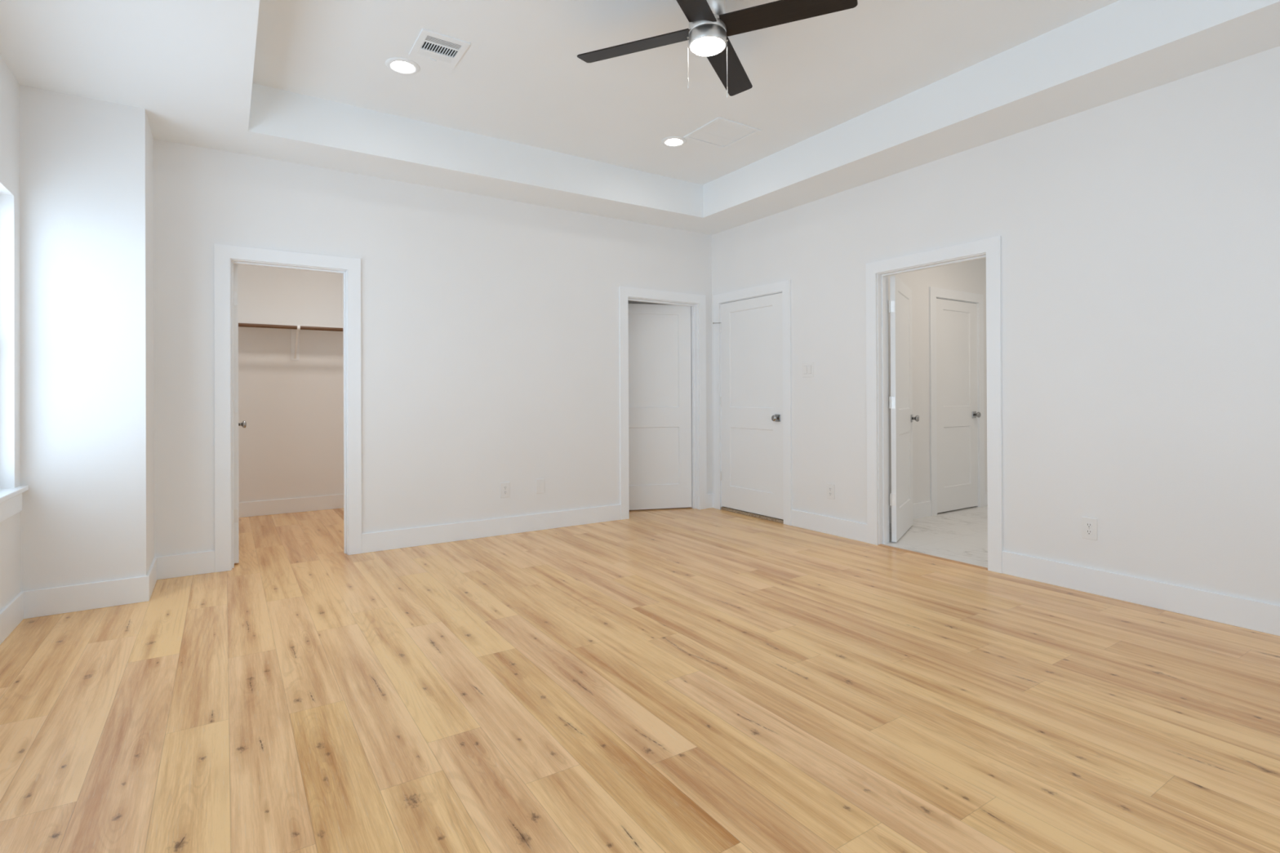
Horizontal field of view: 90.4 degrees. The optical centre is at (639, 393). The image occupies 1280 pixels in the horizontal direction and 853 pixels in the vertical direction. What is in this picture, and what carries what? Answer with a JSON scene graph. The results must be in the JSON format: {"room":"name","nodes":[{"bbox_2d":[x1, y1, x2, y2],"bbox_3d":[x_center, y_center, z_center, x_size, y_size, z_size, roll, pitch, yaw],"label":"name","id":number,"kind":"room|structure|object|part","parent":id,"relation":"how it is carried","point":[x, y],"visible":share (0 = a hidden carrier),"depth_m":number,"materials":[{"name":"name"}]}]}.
{"room":"empty bedroom","nodes":[
{"label":"empty bedroom","id":0,"kind":"room"},
{"bbox_2d":[0,55,20,611],"bbox_3d":[-1.985,-0.227,1.327,0.115,2.743,5.535,0,0,-33],"label":"wall","id":1,"kind":"structure","parent":0,"point":[10,228],"depth_m":3.16,"materials":[{"name":"paint"}]},
{"bbox_2d":[0,591,23,644],"bbox_3d":[-1.818,1.073,1.196,0.014,0.140,4.916,0,0,-33],"label":"baseboard","id":2,"kind":"structure","parent":1,"relation":"attached to","point":[12,614],"depth_m":3.07,"materials":[{"name":"wood"}]},
{"bbox_2d":[0,484,28,522],"bbox_3d":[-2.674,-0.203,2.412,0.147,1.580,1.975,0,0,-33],"label":"window sill","id":3,"kind":"structure","parent":1,"relation":"in","point":[11,499],"depth_m":3.05,"materials":[{"name":"white plastic"}]},
{"bbox_3d":[-2.653,0.479,2.422,0.104,0.026,1.975,0,0,-33],"label":"sill","id":4,"kind":"part","parent":3,"relation":"part of","materials":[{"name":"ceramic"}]},
{"bbox_2d":[19,84,154,591],"bbox_3d":[-3.103,-0.216,3.610,0.510,2.743,0.490,0,0,-33],"label":"wall","id":5,"kind":"structure","parent":0,"point":[86,164],"depth_m":3.40,"materials":[{"name":"paint"}]},
{"bbox_2d":[233,263,343,502],"bbox_3d":[-3.319,-0.208,6.360,2.650,2.743,0.115,0,0,-33],"label":"wall","id":6,"kind":"structure","parent":0,"point":[291,445],"depth_m":6.21,"materials":[{"name":"paint"}]},
{"bbox_2d":[238,320,342,328],"bbox_3d":[-3.208,-0.647,6.189,2.416,0.020,0.296,0,0,-33],"label":"closet shelf","id":7,"kind":"object","parent":6,"relation":"attached to","point":[239,322],"visible":0.06,"depth_m":5.96,"materials":[{"name":"wood"}]},
{"bbox_2d":[238,493,343,517],"bbox_3d":[-3.278,1.093,6.303,2.420,0.140,0.014,0,0,-33],"label":"baseboard","id":8,"kind":"structure","parent":6,"relation":"attached to","point":[252,508],"depth_m":6.21,"materials":[{"name":"wood"}]},
{"bbox_2d":[290,324,300,360],"bbox_3d":[-3.282,-0.484,6.083,0.072,0.312,0.388,0,0,-33],"label":"shelf bracket","id":9,"kind":"object","parent":6,"relation":"attached to","point":[294,332],"visible":0.94,"depth_m":6.23,"materials":[{"name":"metal"}]},
{"bbox_2d":[238,323,342,331],"bbox_3d":[-3.089,-0.618,6.007,2.412,0.033,0.033,0,0,-33],"label":"closet rod","id":10,"kind":"object","parent":9,"relation":"on","point":[246,325],"visible":0.2,"depth_m":5.88,"materials":[{"name":"brown wood"}]},
{"bbox_2d":[153,138,712,557],"bbox_3d":[-1.394,-0.220,5.088,5.218,2.743,0.115,0,0,-33],"label":"wall","id":11,"kind":"structure","parent":0,"point":[490,337],"depth_m":4.90,"materials":[{"name":"paint"}]},
{"bbox_2d":[233,264,246,563],"bbox_3d":[-2.916,0.136,4.575,0.156,2.018,0.696,0,0,-33],"label":"door","id":12,"kind":"structure","parent":11,"relation":"in","point":[236,424],"depth_m":4.29,"materials":[{"name":"wood"}]},
{"bbox_3d":[-3.026,0.233,4.840,0.052,0.055,0.055,0,0,-33],"label":"knob","id":13,"kind":"part","parent":12,"relation":"part of","materials":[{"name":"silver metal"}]},
{"bbox_2d":[213,243,361,572],"bbox_3d":[-2.422,0.090,4.414,0.881,2.128,0.151,0,0,-33],"label":"door frame","id":14,"kind":"structure","parent":11,"relation":"attached to","point":[224,255],"depth_m":4.30,"materials":[{"name":"wood"}]},
{"bbox_2d":[20,493,712,618],"bbox_3d":[-1.218,1.080,4.825,4.988,0.140,0.504,0,0,-33],"label":"baseboard","id":15,"kind":"structure","parent":11,"relation":"attached to","point":[201,562],"depth_m":4.09,"materials":[{"name":"wood"}]},
{"bbox_2d":[500,482,509,497],"bbox_3d":[-1.102,0.787,5.199,0.078,0.122,0.009,0,0,-33],"label":"wall outlet","id":16,"kind":"object","parent":11,"relation":"attached to","point":[504,486],"visible":1,"depth_m":5.19,"materials":[{"name":"white plastic"}]},
{"bbox_2d":[536,479,544,493],"bbox_3d":[-0.843,0.780,5.369,0.074,0.120,0.008,0,0,-33],"label":"blank plate","id":17,"kind":"object","parent":11,"relation":"attached to","point":[540,482],"visible":1,"depth_m":5.37,"materials":[{"name":"white plastic"}]},
{"bbox_2d":[627,303,692,510],"bbox_3d":[0.121,0.127,6.287,0.818,2.018,0.156,0,0,-13],"label":"door","id":18,"kind":"structure","parent":11,"relation":"in","point":[660,335],"depth_m":6.29,"materials":[{"name":"wood"}]},
{"bbox_2d":[618,286,706,519],"bbox_3d":[0.201,0.083,6.128,1.003,2.128,0.151,0,0,-33],"label":"door frame","id":19,"kind":"structure","parent":11,"relation":"attached to","point":[697,303],"depth_m":6.29,"materials":[{"name":"wood"}]},
{"bbox_2d":[0,506,1279,852],"bbox_3d":[-0.471,1.143,3.643,5.090,0.001,7.700,0,0,-33],"label":"floor","id":20,"kind":"structure","parent":0,"point":[673,680],"depth_m":2.32,"materials":[{"name":"brown wood"}]},
{"bbox_2d":[720,506,783,524],"bbox_3d":[1.083,1.129,5.964,0.130,0.026,0.839,0,0,-33],"label":"threshold","id":21,"kind":"object","parent":20,"relation":"on","point":[733,510],"visible":0.5,"depth_m":5.91,"materials":[{"name":"beige wood"}]},
{"bbox_2d":[878,544,987,569],"bbox_3d":[2.022,1.131,4.434,0.040,0.006,0.813,0,0,-33],"label":"threshold","id":22,"kind":"object","parent":20,"relation":"on","point":[882,545],"visible":0.88,"depth_m":4.39,"materials":[{"name":"beige wood"}]},
{"bbox_2d":[0,0,1279,235],"bbox_3d":[0.113,-1.803,2.775,5.218,0.397,5.650,0,0,-33],"label":"ceiling","id":23,"kind":"structure","parent":0,"point":[871,91],"depth_m":3.67,"materials":[{"name":"paint"}]},
{"bbox_2d":[385,57,420,75],"bbox_3d":[-1.369,-1.887,3.671,0.188,0.010,0.188,0,0,-33],"label":"recessed light","id":24,"kind":"object","parent":23,"relation":"in","point":[401,65],"visible":1,"depth_m":3.66,"materials":[{"name":"plastic"}]},
{"bbox_2d":[408,28,470,68],"bbox_3d":[-1.103,-1.887,3.490,0.252,0.014,0.300,0,0,-33],"label":"ceiling vent","id":25,"kind":"object","parent":23,"relation":"in","point":[430,46],"visible":1,"depth_m":3.48,"materials":[{"name":"metal"}]},
{"bbox_2d":[661,136,686,146],"bbox_3d":[0.255,-1.892,4.780,0.188,0.010,0.188,0,0,-33],"label":"recessed light","id":26,"kind":"object","parent":23,"relation":"in","point":[671,141],"visible":1,"depth_m":4.77,"materials":[{"name":"white plastic"}]},
{"bbox_2d":[577,0,857,97],"bbox_3d":[0.312,-1.635,2.939,1.004,0.535,1.004,0,0,-22],"label":"ceiling fan","id":27,"kind":"object","parent":23,"relation":"hanging from","point":[709,29],"visible":1,"depth_m":2.88,"materials":[{"name":"black wood"}]},
{"bbox_3d":[-0.023,-1.680,3.080,0.583,0.006,0.132,0,12,23],"label":"blade","id":28,"kind":"part","parent":27,"relation":"part of","materials":[{"name":"black wood"}]},
{"bbox_3d":[0.171,-1.682,2.604,0.132,0.006,0.583,13,5,22],"label":"blade","id":29,"kind":"part","parent":27,"relation":"part of","materials":[{"name":"black wood"}]},
{"bbox_3d":[0.453,-1.682,3.274,0.132,0.006,0.583,-13,-5,22],"label":"blade","id":30,"kind":"part","parent":27,"relation":"part of","materials":[{"name":"black wood"}]},
{"bbox_3d":[0.647,-1.684,2.798,0.583,0.006,0.132,0,-12,23],"label":"blade","id":31,"kind":"part","parent":27,"relation":"part of","materials":[{"name":"black wood"}]},
{"bbox_2d":[683,116,760,149],"bbox_3d":[0.596,-1.894,4.635,0.396,0.010,0.400,0,0,-33],"label":"access panel","id":32,"kind":"object","parent":23,"relation":"in","point":[720,132],"visible":1,"depth_m":4.62,"materials":[{"name":"paint"}]},
{"bbox_2d":[881,505,987,568],"bbox_3d":[3.510,1.137,5.184,3.278,0.024,3.525,0,0,-33],"label":"floor","id":33,"kind":"structure","parent":0,"point":[961,535],"depth_m":5.03,"materials":[{"name":"tile"}]},
{"bbox_2d":[888,257,986,507],"bbox_3d":[2.939,-0.237,6.138,3.185,2.743,0.115,0,0,-33],"label":"wall","id":34,"kind":"structure","parent":0,"point":[968,276],"depth_m":5.86,"materials":[{"name":"paint"}]},
{"bbox_2d":[888,492,987,523],"bbox_3d":[2.980,1.064,6.081,3.185,0.140,0.014,0,0,-33],"label":"baseboard","id":35,"kind":"structure","parent":34,"relation":"attached to","point":[922,509],"depth_m":5.82,"materials":[{"name":"wood"}]},
{"bbox_2d":[928,286,984,515],"bbox_3d":[3.039,0.070,6.192,0.907,2.128,0.134,0,0,-33],"label":"door frame","id":36,"kind":"structure","parent":34,"relation":"attached to","point":[935,293],"depth_m":6.03,"materials":[{"name":"wood"}]},
{"bbox_2d":[936,298,981,512],"bbox_3d":[3.071,0.111,6.137,0.722,2.014,0.096,0,0,-33],"label":"door","id":37,"kind":"structure","parent":34,"relation":"in","point":[957,414],"depth_m":6.16,"materials":[{"name":"wood"}]},
{"bbox_3d":[3.331,0.208,6.280,0.055,0.055,0.052,0,0,-33],"label":"knob","id":38,"kind":"part","parent":37,"relation":"part of","materials":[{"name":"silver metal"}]},
{"bbox_2d":[631,45,1279,605],"bbox_3d":[1.876,-0.236,4.775,0.145,2.743,7.085,0,0,-33],"label":"wall","id":39,"kind":"structure","parent":0,"point":[1140,233],"depth_m":3.53,"materials":[{"name":"paint"}]},
{"bbox_2d":[712,293,783,519],"bbox_3d":[1.004,0.111,5.952,0.096,1.996,0.893,0,0,-33],"label":"door","id":40,"kind":"structure","parent":39,"relation":"in","point":[751,398],"depth_m":5.92,"materials":[{"name":"wood"}]},
{"bbox_3d":[1.195,0.216,5.622,0.052,0.055,0.055,0,0,-33],"label":"knob","id":41,"kind":"part","parent":40,"relation":"part of","materials":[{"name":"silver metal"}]},
{"bbox_2d":[713,279,791,525],"bbox_3d":[1.073,0.078,5.963,0.134,2.128,1.028,0,0,-33],"label":"door frame","id":42,"kind":"structure","parent":39,"relation":"attached to","point":[784,287],"depth_m":5.66,"materials":[{"name":"wood"}]},
{"bbox_2d":[801,362,813,377],"bbox_3d":[1.409,-0.202,5.347,0.012,0.124,0.125,0,0,-33],"label":"light switch","id":43,"kind":"object","parent":39,"relation":"attached to","point":[807,368],"visible":1,"depth_m":5.34,"materials":[{"name":"white plastic"}]},
{"bbox_2d":[826,483,834,499],"bbox_3d":[1.543,0.791,5.150,0.009,0.122,0.078,0,0,-33],"label":"wall outlet","id":44,"kind":"object","parent":39,"relation":"attached to","point":[830,487],"visible":1,"depth_m":5.15,"materials":[{"name":"white plastic"}]},
{"bbox_2d":[888,275,919,542],"bbox_3d":[2.123,0.114,5.149,0.156,2.018,0.786,0,0,32],"label":"door","id":45,"kind":"structure","parent":39,"relation":"in","point":[900,400],"depth_m":5.05,"materials":[{"name":"wood"}]},
{"bbox_3d":[2.341,0.210,5.399,0.052,0.055,0.055,0,0,32],"label":"knob","id":46,"kind":"part","parent":45,"relation":"part of","materials":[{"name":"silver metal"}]},
{"bbox_2d":[866,235,1003,573],"bbox_3d":[2.061,0.070,4.466,0.151,2.128,1.001,0,0,-33],"label":"door frame","id":47,"kind":"structure","parent":39,"relation":"attached to","point":[877,273],"depth_m":4.58,"materials":[{"name":"wood"}]},
{"bbox_3d":[2.117,0.070,4.502,0.018,2.128,1.001,0,0,-33],"label":"casing","id":48,"kind":"part","parent":47,"relation":"part of","materials":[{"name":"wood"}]},
{"bbox_2d":[712,493,1279,635],"bbox_3d":[2.212,1.062,4.122,0.014,0.140,5.406,0,0,-33],"label":"baseboard","id":49,"kind":"structure","parent":39,"relation":"attached to","point":[1260,616],"depth_m":3.45,"materials":[{"name":"wood"}]},
{"bbox_2d":[1081,516,1097,540],"bbox_3d":[2.550,0.765,3.609,0.009,0.122,0.078,0,0,-33],"label":"wall outlet","id":50,"kind":"object","parent":39,"relation":"attached to","point":[1089,526],"visible":1,"depth_m":3.60,"materials":[{"name":"white plastic"}]},
{"bbox_2d":[1085,522,1092,528],"bbox_3d":[2.547,0.746,3.607,0.002,0.028,0.034,0,0,-33],"label":"receptacle","id":51,"kind":"object","parent":50,"relation":"attached to","point":[1088,525],"depth_m":3.61,"materials":[{"name":"white plastic"}]},
{"bbox_2d":[1085,529,1093,534],"bbox_3d":[2.547,0.785,3.607,0.002,0.028,0.034,0,0,-33],"label":"receptacle","id":52,"kind":"object","parent":50,"relation":"attached to","point":[1087,531],"depth_m":3.61,"materials":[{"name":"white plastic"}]}
]}

